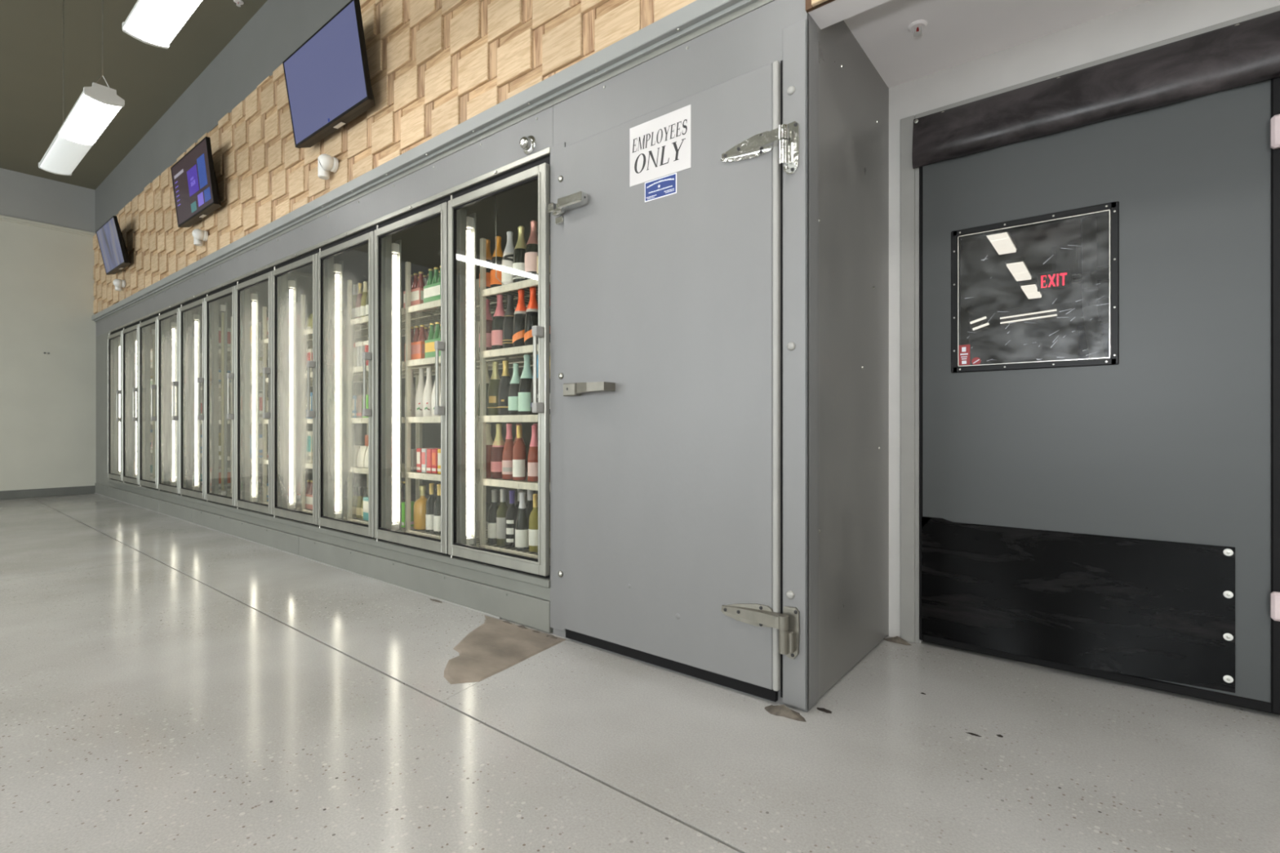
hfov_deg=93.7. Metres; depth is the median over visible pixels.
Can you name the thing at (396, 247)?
light strip
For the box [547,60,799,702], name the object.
door
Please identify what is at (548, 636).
crumb
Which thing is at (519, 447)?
bottle
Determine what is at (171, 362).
shelving unit
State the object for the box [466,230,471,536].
diffuser
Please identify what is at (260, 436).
carton
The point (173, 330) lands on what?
diffuser
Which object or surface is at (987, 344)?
wall
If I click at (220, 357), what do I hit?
shelving unit
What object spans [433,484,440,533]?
bottle
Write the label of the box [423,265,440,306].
pack
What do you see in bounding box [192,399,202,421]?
carton
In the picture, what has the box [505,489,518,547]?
bottle
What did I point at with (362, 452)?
pouch
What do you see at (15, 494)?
baseboard
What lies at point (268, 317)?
carton
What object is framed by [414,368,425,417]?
bottle
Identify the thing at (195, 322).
diffuser
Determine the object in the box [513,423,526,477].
bottle
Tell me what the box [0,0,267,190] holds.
ceiling
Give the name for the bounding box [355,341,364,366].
pack
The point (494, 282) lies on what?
bottle
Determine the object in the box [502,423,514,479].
bottle
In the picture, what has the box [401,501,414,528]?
carton
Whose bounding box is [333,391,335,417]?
pouch
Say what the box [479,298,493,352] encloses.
bottle
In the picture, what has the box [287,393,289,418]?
beer bottle
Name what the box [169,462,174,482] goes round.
pouch
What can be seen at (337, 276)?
diffuser
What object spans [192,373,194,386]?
pouch
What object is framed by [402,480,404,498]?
beer bottle
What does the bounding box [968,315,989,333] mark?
lamp
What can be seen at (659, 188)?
print
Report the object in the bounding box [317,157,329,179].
housing
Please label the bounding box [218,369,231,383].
carton
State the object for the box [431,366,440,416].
bottle
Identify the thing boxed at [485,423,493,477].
bottle
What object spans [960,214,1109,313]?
ceiling
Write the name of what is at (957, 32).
ceiling
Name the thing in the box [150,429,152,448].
carton
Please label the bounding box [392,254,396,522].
diffuser
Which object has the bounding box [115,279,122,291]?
housing
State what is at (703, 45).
wall
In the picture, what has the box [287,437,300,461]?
carton
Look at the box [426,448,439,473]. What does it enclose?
carton
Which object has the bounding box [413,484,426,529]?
bottle
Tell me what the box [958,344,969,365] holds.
sticker
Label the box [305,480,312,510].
pack
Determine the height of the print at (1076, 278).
0.072 m
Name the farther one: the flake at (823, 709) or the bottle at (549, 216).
the bottle at (549, 216)
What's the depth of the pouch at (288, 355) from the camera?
5.35 m
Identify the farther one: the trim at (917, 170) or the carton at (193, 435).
the carton at (193, 435)
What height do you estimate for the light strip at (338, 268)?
1.950 m
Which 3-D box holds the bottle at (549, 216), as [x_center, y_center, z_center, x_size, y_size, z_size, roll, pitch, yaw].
[-0.515,-0.982,3.304,0.102,0.356,0.102,0,0,38]
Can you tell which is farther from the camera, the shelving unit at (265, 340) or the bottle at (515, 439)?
the shelving unit at (265, 340)
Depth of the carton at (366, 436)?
4.63 m
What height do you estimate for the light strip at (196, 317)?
1.950 m
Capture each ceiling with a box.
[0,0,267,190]
[134,168,550,340]
[808,0,1151,88]
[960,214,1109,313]
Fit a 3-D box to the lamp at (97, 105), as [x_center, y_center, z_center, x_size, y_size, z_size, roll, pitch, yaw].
[-4.214,-2.832,4.490,1.798,1.417,0.202,0,0,38]
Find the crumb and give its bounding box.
[546,635,557,639]
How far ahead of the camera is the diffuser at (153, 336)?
7.52 m
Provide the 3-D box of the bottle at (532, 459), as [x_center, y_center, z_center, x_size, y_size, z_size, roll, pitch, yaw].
[-0.592,0.149,3.365,0.078,0.314,0.078,0,0,38]
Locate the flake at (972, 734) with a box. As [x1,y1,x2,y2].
[965,732,982,737]
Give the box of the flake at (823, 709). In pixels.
[817,707,832,713]
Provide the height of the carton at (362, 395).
0.171 m
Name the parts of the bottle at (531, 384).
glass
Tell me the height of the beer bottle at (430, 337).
0.236 m
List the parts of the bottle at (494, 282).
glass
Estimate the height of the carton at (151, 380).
0.188 m
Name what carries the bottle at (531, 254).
on the shelving unit at (513, 351)
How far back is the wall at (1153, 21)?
2.61 m
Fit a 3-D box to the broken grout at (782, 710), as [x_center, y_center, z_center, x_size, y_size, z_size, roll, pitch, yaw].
[0.509,0.985,2.093,0.155,0.030,0.069,0,0,29]
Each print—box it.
[646,177,674,199]
[960,346,968,364]
[1072,275,1081,282]
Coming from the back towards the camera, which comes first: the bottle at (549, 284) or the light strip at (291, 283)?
the light strip at (291, 283)
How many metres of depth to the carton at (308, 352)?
5.03 m
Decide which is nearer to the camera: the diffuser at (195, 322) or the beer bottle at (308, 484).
the beer bottle at (308, 484)
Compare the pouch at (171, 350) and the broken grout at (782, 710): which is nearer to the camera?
the broken grout at (782, 710)
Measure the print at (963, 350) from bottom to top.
0.074 m
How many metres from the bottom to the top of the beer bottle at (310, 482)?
0.236 m
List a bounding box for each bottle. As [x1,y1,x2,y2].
[192,341,194,355]
[218,432,221,454]
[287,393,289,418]
[305,480,311,493]
[308,480,312,494]
[333,309,335,323]
[333,481,335,496]
[351,284,357,319]
[351,486,357,516]
[355,283,362,318]
[355,487,363,518]
[360,281,368,317]
[361,487,367,519]
[365,293,368,315]
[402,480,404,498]
[410,274,413,289]
[410,326,414,342]
[410,368,416,417]
[411,272,417,289]
[412,325,419,342]
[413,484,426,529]
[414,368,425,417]
[416,271,425,288]
[417,324,426,341]
[422,367,433,416]
[425,483,435,532]
[426,268,433,285]
[426,323,435,340]
[431,266,439,284]
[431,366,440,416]
[432,321,440,338]
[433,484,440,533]
[437,265,440,282]
[477,362,489,416]
[479,239,492,292]
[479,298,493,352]
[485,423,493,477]
[487,361,500,415]
[487,488,498,544]
[489,235,502,288]
[490,423,504,478]
[491,293,505,350]
[496,488,507,546]
[497,360,511,415]
[501,231,514,285]
[502,293,515,348]
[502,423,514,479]
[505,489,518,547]
[508,363,519,415]
[512,226,526,283]
[512,288,526,346]
[512,425,525,480]
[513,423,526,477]
[515,488,523,510]
[515,491,528,550]
[518,354,533,414]
[524,220,537,279]
[524,286,537,346]
[525,489,533,519]
[527,425,537,481]
[528,493,537,551]
[529,354,537,414]
[537,216,550,277]
[549,284,550,342]
[549,355,550,414]
[549,442,550,482]
[549,512,550,553]
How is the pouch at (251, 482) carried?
on the shelving unit at (260, 342)
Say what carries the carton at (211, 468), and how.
on the shelving unit at (260, 353)
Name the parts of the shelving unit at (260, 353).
price rail, price rail, price rail, wire shelf, wire shelf, wire shelf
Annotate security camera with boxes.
[112,279,125,291]
[191,228,208,246]
[317,154,338,179]
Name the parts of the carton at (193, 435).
printed panel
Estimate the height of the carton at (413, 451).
0.151 m
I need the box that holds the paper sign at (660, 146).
[629,104,690,186]
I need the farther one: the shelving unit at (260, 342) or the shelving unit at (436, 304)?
the shelving unit at (260, 342)
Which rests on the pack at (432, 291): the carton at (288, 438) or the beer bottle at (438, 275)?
the beer bottle at (438, 275)
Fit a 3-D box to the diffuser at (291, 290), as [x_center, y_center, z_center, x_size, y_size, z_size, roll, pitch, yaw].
[-2.914,-0.253,5.014,0.027,1.785,0.027,0,0,38]
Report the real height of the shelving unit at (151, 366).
1.950 m
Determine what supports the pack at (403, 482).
on the shelving unit at (350, 322)
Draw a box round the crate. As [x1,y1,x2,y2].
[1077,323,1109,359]
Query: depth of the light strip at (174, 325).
7.03 m
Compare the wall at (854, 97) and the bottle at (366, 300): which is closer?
the wall at (854, 97)
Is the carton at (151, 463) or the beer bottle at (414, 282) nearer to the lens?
the beer bottle at (414, 282)
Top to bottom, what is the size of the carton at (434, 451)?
0.161 m
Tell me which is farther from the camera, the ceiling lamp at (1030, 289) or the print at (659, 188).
the ceiling lamp at (1030, 289)
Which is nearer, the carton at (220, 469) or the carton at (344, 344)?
the carton at (344, 344)
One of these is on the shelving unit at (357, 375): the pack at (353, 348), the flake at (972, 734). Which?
the pack at (353, 348)
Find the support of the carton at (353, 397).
on the shelving unit at (350, 322)
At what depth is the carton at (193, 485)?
6.93 m
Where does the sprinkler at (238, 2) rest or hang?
attached to the ceiling at (149, 79)
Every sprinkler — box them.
[233,0,244,7]
[907,19,927,37]
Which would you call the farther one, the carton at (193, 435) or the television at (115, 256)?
the television at (115, 256)
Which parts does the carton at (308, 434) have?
printed panel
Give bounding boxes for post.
[495,195,503,284]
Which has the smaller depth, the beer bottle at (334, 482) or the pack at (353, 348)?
the pack at (353, 348)
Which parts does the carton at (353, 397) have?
printed panel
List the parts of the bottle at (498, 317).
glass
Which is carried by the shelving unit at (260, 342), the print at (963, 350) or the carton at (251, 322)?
the carton at (251, 322)
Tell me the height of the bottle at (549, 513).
0.313 m
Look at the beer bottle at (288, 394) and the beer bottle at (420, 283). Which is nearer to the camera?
the beer bottle at (420, 283)
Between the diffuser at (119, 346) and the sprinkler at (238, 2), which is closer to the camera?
the sprinkler at (238, 2)
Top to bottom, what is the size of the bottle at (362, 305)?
0.291 m
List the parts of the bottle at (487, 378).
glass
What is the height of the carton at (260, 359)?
0.239 m
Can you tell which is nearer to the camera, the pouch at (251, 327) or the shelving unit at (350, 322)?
the shelving unit at (350, 322)
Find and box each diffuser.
[119,346,120,471]
[135,341,137,474]
[152,335,155,477]
[172,328,174,481]
[194,320,197,485]
[221,311,224,490]
[252,302,255,496]
[289,288,293,503]
[335,274,339,511]
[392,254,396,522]
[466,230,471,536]
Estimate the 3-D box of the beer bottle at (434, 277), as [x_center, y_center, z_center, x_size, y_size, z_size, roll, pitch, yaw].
[-1.336,-0.926,3.939,0.062,0.236,0.061,0,0,38]
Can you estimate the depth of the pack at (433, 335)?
3.92 m
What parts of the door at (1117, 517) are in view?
kick plate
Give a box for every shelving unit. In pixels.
[133,368,194,479]
[142,343,211,481]
[162,338,231,486]
[184,353,262,491]
[210,346,289,497]
[231,316,312,503]
[262,306,368,511]
[300,294,417,520]
[346,279,477,535]
[404,261,550,546]
[480,238,550,565]
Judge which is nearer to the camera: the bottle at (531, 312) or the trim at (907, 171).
the trim at (907, 171)
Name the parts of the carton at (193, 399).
printed panel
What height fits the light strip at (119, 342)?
1.950 m
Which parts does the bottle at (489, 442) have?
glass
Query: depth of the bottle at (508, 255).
3.46 m
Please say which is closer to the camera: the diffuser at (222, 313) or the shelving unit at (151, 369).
the diffuser at (222, 313)
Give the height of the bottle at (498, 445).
0.324 m
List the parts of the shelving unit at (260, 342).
post, price rail, price rail, price rail, price rail, wire shelf, wire shelf, wire shelf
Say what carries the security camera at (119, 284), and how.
attached to the wall at (703, 45)
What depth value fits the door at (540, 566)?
3.90 m
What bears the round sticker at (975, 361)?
attached to the door at (1117, 517)
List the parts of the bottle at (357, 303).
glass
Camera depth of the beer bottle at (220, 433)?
6.45 m
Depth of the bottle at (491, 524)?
3.55 m
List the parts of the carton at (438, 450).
printed panel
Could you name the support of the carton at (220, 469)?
on the shelving unit at (260, 353)
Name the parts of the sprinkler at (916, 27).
frame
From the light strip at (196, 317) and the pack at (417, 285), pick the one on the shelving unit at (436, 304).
the pack at (417, 285)
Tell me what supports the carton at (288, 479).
on the shelving unit at (265, 340)
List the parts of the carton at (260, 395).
printed panel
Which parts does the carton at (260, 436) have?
printed panel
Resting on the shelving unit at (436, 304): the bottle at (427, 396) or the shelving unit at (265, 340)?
the bottle at (427, 396)
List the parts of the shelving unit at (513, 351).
post, price rail, price rail, price rail, price rail, price rail, wire shelf, wire shelf, wire shelf, wire shelf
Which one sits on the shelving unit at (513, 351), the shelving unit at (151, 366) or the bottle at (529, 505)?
the bottle at (529, 505)
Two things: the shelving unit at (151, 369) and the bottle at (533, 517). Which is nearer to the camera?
the bottle at (533, 517)
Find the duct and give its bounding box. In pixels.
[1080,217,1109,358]
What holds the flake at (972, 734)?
on the floor at (168, 684)
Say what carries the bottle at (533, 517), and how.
on the shelving unit at (513, 351)
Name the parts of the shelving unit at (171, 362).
post, wire shelf, wire shelf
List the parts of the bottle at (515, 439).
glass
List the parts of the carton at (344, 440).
printed panel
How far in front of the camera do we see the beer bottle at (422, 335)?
4.03 m
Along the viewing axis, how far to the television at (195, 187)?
5.65 m
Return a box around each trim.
[900,5,1279,642]
[915,167,919,643]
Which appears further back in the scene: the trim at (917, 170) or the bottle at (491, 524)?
the bottle at (491, 524)
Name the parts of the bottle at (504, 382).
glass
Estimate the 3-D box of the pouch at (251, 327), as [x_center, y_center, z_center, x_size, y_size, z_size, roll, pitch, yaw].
[-3.798,-0.898,5.885,0.121,0.188,0.073,0,0,38]
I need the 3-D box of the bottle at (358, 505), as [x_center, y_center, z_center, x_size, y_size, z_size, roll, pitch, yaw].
[-2.138,0.579,4.586,0.058,0.233,0.058,0,0,38]
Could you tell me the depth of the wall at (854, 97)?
2.48 m
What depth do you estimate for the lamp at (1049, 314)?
9.79 m
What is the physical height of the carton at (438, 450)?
0.161 m
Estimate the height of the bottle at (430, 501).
0.320 m
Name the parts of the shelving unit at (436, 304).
post, price rail, price rail, price rail, price rail, price rail, wire shelf, wire shelf, wire shelf, post, wire shelf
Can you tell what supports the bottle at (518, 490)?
on the shelving unit at (513, 351)
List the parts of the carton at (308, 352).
printed panel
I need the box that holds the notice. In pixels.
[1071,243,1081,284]
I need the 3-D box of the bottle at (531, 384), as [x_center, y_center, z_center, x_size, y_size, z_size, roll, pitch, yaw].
[-0.562,-0.232,3.341,0.097,0.336,0.096,0,0,38]
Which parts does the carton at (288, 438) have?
printed panel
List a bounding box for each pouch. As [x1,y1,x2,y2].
[133,377,135,394]
[169,346,172,360]
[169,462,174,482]
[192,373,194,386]
[249,325,252,342]
[249,479,255,497]
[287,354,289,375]
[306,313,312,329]
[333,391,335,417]
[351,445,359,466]
[356,445,367,467]
[364,445,368,467]
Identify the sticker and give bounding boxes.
[644,173,676,202]
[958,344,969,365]
[971,357,981,364]
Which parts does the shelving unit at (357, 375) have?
post, price rail, price rail, price rail, price rail, price rail, wire shelf, wire shelf, wire shelf, wire shelf, post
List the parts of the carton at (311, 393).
printed panel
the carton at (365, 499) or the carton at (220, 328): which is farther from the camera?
the carton at (220, 328)
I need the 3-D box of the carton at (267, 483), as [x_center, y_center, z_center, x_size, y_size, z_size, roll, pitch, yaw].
[-3.383,0.611,5.599,0.116,0.169,0.141,0,0,38]
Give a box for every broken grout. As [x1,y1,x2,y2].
[764,704,805,721]
[884,635,911,645]
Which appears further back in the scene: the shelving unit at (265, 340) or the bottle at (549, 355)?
the shelving unit at (265, 340)
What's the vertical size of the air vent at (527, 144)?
0.092 m
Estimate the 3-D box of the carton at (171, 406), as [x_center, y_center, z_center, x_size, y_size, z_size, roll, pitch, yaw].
[-5.934,-0.164,7.613,0.113,0.200,0.141,0,0,38]
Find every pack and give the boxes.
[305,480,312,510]
[333,481,335,511]
[351,342,356,367]
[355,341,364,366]
[363,340,368,365]
[391,480,404,518]
[403,271,436,312]
[410,324,430,359]
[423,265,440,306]
[424,321,440,358]
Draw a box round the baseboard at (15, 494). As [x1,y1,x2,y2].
[0,485,95,499]
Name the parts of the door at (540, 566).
handle, handle mount, handle, handle mount, handle mount, handle, handle mount, handle mount, handle, handle mount, handle mount, handle, handle mount, handle mount, handle, handle mount, handle mount, handle, handle mount, handle mount, handle, handle mount, handle mount, handle, handle mount, handle mount, handle, handle mount, handle mount, handle, handle mount, handle mount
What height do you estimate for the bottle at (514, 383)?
0.301 m
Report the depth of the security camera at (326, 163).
4.16 m
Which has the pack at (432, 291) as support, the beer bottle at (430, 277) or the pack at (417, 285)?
the beer bottle at (430, 277)
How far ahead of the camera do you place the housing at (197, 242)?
5.85 m
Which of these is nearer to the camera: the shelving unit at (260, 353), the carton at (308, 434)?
the carton at (308, 434)
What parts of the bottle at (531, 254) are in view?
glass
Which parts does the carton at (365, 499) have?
printed panel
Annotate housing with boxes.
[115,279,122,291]
[193,237,202,246]
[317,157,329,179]
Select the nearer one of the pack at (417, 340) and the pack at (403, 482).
the pack at (417, 340)
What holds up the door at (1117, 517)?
in the wall at (1153, 21)
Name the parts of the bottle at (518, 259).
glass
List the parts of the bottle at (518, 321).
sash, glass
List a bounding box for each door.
[107,162,549,576]
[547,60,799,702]
[919,76,1279,715]
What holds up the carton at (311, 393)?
on the shelving unit at (357, 375)
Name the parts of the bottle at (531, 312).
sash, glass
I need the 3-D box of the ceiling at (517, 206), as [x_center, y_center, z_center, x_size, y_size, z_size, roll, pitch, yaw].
[-3.119,-1.520,6.476,11.078,0.080,2.100,0,0,38]
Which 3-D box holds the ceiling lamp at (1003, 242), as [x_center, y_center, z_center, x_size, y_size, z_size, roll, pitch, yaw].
[3.903,-2.065,6.525,0.200,0.070,1.360,0,0,38]
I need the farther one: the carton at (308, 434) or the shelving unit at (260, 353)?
the shelving unit at (260, 353)
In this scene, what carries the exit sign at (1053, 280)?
hanging from the ceiling at (1001, 291)
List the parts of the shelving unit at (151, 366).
post, wire shelf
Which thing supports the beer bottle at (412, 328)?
on the pack at (417, 340)
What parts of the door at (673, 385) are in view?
handle, arm, arm, hinge plate, hinge plate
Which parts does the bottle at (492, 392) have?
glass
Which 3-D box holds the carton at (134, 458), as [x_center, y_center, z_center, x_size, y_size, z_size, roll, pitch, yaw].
[-7.209,0.570,8.620,0.122,0.252,0.141,0,0,38]
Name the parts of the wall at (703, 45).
panel, kick plate, kick plate, kick plate, header panel, sill rail, cap trim, kick plate, door panel, corner post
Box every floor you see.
[0,493,1279,852]
[249,474,550,573]
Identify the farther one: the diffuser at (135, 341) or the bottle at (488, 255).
the diffuser at (135, 341)
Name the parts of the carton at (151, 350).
printed panel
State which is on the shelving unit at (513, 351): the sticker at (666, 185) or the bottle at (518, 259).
the bottle at (518, 259)
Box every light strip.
[118,341,120,475]
[134,335,137,478]
[151,328,155,481]
[170,320,177,486]
[193,311,200,490]
[219,302,227,496]
[250,290,258,502]
[288,276,297,510]
[333,260,343,519]
[391,239,401,531]
[466,213,475,546]
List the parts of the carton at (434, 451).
printed panel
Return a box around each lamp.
[38,0,124,175]
[121,0,202,48]
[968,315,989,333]
[986,231,1017,254]
[1000,308,1057,326]
[1004,257,1032,281]
[1019,281,1042,298]
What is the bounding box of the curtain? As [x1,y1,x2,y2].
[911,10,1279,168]
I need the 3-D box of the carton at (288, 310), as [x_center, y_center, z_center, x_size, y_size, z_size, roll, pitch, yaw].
[-3.139,-0.924,5.407,0.122,0.239,0.141,0,0,38]
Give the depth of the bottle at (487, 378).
3.61 m
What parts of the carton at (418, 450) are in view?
printed panel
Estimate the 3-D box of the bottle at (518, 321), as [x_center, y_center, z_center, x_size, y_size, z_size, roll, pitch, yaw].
[-0.680,-0.614,3.434,0.098,0.340,0.097,0,0,38]
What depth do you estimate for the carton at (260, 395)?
5.89 m
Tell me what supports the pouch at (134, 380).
on the shelving unit at (151, 369)
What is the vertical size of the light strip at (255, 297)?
1.950 m
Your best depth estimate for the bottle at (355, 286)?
4.61 m
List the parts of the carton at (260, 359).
printed panel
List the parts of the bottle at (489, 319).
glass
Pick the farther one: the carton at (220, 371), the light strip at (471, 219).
the carton at (220, 371)
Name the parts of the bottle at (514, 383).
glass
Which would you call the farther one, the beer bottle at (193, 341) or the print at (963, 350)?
the beer bottle at (193, 341)
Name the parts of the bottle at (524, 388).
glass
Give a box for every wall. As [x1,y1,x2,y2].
[0,168,252,490]
[91,0,835,712]
[258,285,537,506]
[817,20,888,697]
[888,0,1279,643]
[960,298,1109,365]
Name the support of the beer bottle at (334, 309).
on the shelving unit at (357, 375)
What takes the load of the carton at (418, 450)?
on the shelving unit at (436, 304)
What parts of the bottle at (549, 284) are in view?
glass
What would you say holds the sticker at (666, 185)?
attached to the door at (673, 385)
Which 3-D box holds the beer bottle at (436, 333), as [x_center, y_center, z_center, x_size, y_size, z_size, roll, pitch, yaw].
[-1.325,-0.566,3.930,0.062,0.236,0.061,0,0,38]
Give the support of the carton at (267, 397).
on the shelving unit at (265, 340)
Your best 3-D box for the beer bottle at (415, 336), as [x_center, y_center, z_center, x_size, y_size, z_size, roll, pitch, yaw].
[-1.517,-0.566,4.082,0.062,0.236,0.061,0,0,38]
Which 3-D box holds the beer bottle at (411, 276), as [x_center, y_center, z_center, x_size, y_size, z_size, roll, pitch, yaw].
[-1.579,-0.926,4.131,0.062,0.236,0.061,0,0,38]
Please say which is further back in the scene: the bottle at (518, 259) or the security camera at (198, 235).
the security camera at (198, 235)
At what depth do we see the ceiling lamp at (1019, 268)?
7.77 m
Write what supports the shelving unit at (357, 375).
on the floor at (260, 476)
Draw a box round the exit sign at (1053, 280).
[1037,246,1071,291]
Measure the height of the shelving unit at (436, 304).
1.950 m
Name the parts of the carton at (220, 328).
printed panel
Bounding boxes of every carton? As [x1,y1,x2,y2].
[133,352,135,368]
[133,431,135,448]
[133,457,135,475]
[150,348,152,364]
[150,378,152,392]
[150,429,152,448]
[150,462,152,478]
[169,377,172,390]
[169,405,172,421]
[169,436,172,451]
[184,429,201,452]
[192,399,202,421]
[192,435,202,453]
[192,471,202,486]
[210,467,221,490]
[218,327,231,349]
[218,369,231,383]
[218,467,231,491]
[249,320,260,340]
[249,355,262,380]
[249,392,262,419]
[249,434,262,457]
[249,479,260,496]
[266,316,268,338]
[266,397,268,419]
[266,483,268,501]
[287,309,300,333]
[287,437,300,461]
[287,478,300,504]
[305,348,312,373]
[305,392,312,418]
[305,431,312,462]
[333,342,346,369]
[333,439,346,464]
[351,395,356,417]
[356,395,362,417]
[362,395,368,417]
[363,496,368,520]
[364,435,392,466]
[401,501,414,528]
[410,448,416,471]
[416,448,422,472]
[421,448,430,472]
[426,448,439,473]
[431,448,440,473]
[437,448,440,474]
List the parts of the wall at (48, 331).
ledge trim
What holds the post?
hanging from the ceiling at (517, 206)
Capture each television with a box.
[95,215,131,275]
[170,136,221,227]
[282,0,375,148]
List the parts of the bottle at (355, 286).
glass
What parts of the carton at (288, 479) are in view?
printed panel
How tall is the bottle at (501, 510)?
0.329 m
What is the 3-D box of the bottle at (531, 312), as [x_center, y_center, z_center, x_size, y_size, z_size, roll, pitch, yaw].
[-0.601,-0.614,3.372,0.098,0.340,0.097,0,0,38]
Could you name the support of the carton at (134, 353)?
on the shelving unit at (151, 369)
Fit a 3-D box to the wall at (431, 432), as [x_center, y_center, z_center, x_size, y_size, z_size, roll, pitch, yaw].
[-2.469,-0.350,7.300,11.078,2.700,0.100,0,0,38]
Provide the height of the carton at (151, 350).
0.225 m
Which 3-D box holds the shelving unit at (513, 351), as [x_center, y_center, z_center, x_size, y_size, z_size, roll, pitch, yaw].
[-0.442,-0.135,3.537,0.804,1.950,0.622,0,0,38]
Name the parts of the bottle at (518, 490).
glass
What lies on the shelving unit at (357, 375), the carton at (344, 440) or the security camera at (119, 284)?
the carton at (344, 440)
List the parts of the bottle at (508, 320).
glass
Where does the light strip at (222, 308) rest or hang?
attached to the wall at (703, 45)
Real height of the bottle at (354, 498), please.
0.233 m
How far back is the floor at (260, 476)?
7.02 m
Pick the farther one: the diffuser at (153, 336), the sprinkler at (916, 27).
the diffuser at (153, 336)
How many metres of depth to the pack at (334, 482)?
4.92 m
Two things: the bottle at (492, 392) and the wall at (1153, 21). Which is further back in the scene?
the bottle at (492, 392)
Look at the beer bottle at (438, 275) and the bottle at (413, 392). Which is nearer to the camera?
the beer bottle at (438, 275)
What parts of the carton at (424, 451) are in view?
printed panel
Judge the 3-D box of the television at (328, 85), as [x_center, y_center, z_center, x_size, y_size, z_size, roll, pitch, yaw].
[-2.085,-2.311,4.024,1.045,0.583,0.177,0,0,38]
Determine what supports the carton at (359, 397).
on the shelving unit at (350, 322)
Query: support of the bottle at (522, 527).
on the shelving unit at (513, 351)
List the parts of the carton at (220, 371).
printed panel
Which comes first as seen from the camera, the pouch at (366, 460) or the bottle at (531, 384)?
the bottle at (531, 384)
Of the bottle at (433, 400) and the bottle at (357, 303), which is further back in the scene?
the bottle at (357, 303)
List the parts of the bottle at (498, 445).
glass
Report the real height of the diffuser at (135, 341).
1.785 m
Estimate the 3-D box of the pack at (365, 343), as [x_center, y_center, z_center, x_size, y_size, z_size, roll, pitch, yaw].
[-1.988,-0.540,4.486,0.109,0.192,0.113,0,0,38]
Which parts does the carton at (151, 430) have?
printed panel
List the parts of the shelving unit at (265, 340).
post, price rail, price rail, price rail, price rail, price rail, wire shelf, wire shelf, wire shelf, post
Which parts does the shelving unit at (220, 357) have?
wire shelf, wire shelf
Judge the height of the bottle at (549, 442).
0.304 m
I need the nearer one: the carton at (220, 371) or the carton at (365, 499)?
the carton at (365, 499)
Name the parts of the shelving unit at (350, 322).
post, price rail, price rail, price rail, price rail, price rail, wire shelf, wire shelf, wire shelf, wire shelf, post, post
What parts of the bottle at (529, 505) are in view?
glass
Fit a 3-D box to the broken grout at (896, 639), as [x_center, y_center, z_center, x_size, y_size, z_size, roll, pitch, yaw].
[1.200,0.987,2.792,0.132,0.026,0.055,0,0,38]
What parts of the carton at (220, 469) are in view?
printed panel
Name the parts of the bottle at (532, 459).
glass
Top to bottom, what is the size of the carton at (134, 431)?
0.247 m
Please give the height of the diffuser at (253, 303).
1.785 m
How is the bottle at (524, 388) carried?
on the shelving unit at (513, 351)
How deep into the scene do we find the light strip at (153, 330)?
7.52 m
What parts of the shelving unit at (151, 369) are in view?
wire shelf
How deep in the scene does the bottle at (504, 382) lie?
3.48 m
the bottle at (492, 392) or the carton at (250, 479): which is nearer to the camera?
the bottle at (492, 392)
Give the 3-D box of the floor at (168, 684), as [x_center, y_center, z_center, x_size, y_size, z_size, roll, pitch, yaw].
[-3.819,1.058,1.295,16.800,0.124,11.300,0,0,38]
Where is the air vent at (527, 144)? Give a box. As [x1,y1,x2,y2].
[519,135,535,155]
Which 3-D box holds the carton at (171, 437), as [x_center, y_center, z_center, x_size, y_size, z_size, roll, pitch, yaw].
[-5.792,0.218,7.501,0.107,0.175,0.141,0,0,38]
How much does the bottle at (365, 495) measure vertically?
0.233 m
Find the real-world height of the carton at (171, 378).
0.164 m
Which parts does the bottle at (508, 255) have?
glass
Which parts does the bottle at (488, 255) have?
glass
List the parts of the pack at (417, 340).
handle panel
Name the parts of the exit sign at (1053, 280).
stem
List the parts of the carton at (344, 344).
printed panel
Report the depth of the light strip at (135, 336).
8.02 m
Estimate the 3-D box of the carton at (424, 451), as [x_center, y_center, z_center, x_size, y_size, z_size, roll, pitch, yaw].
[-1.392,0.225,4.021,0.053,0.161,0.131,0,0,38]
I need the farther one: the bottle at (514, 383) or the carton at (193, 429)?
the carton at (193, 429)
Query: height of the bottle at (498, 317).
0.336 m
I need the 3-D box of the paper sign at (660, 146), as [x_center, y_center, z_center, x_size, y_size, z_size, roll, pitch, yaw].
[0.079,-1.144,2.459,0.310,0.248,0.002,0,0,38]
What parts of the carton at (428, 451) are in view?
printed panel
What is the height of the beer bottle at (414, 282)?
0.236 m
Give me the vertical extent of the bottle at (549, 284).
0.340 m
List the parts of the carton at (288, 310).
printed panel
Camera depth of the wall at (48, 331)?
8.59 m

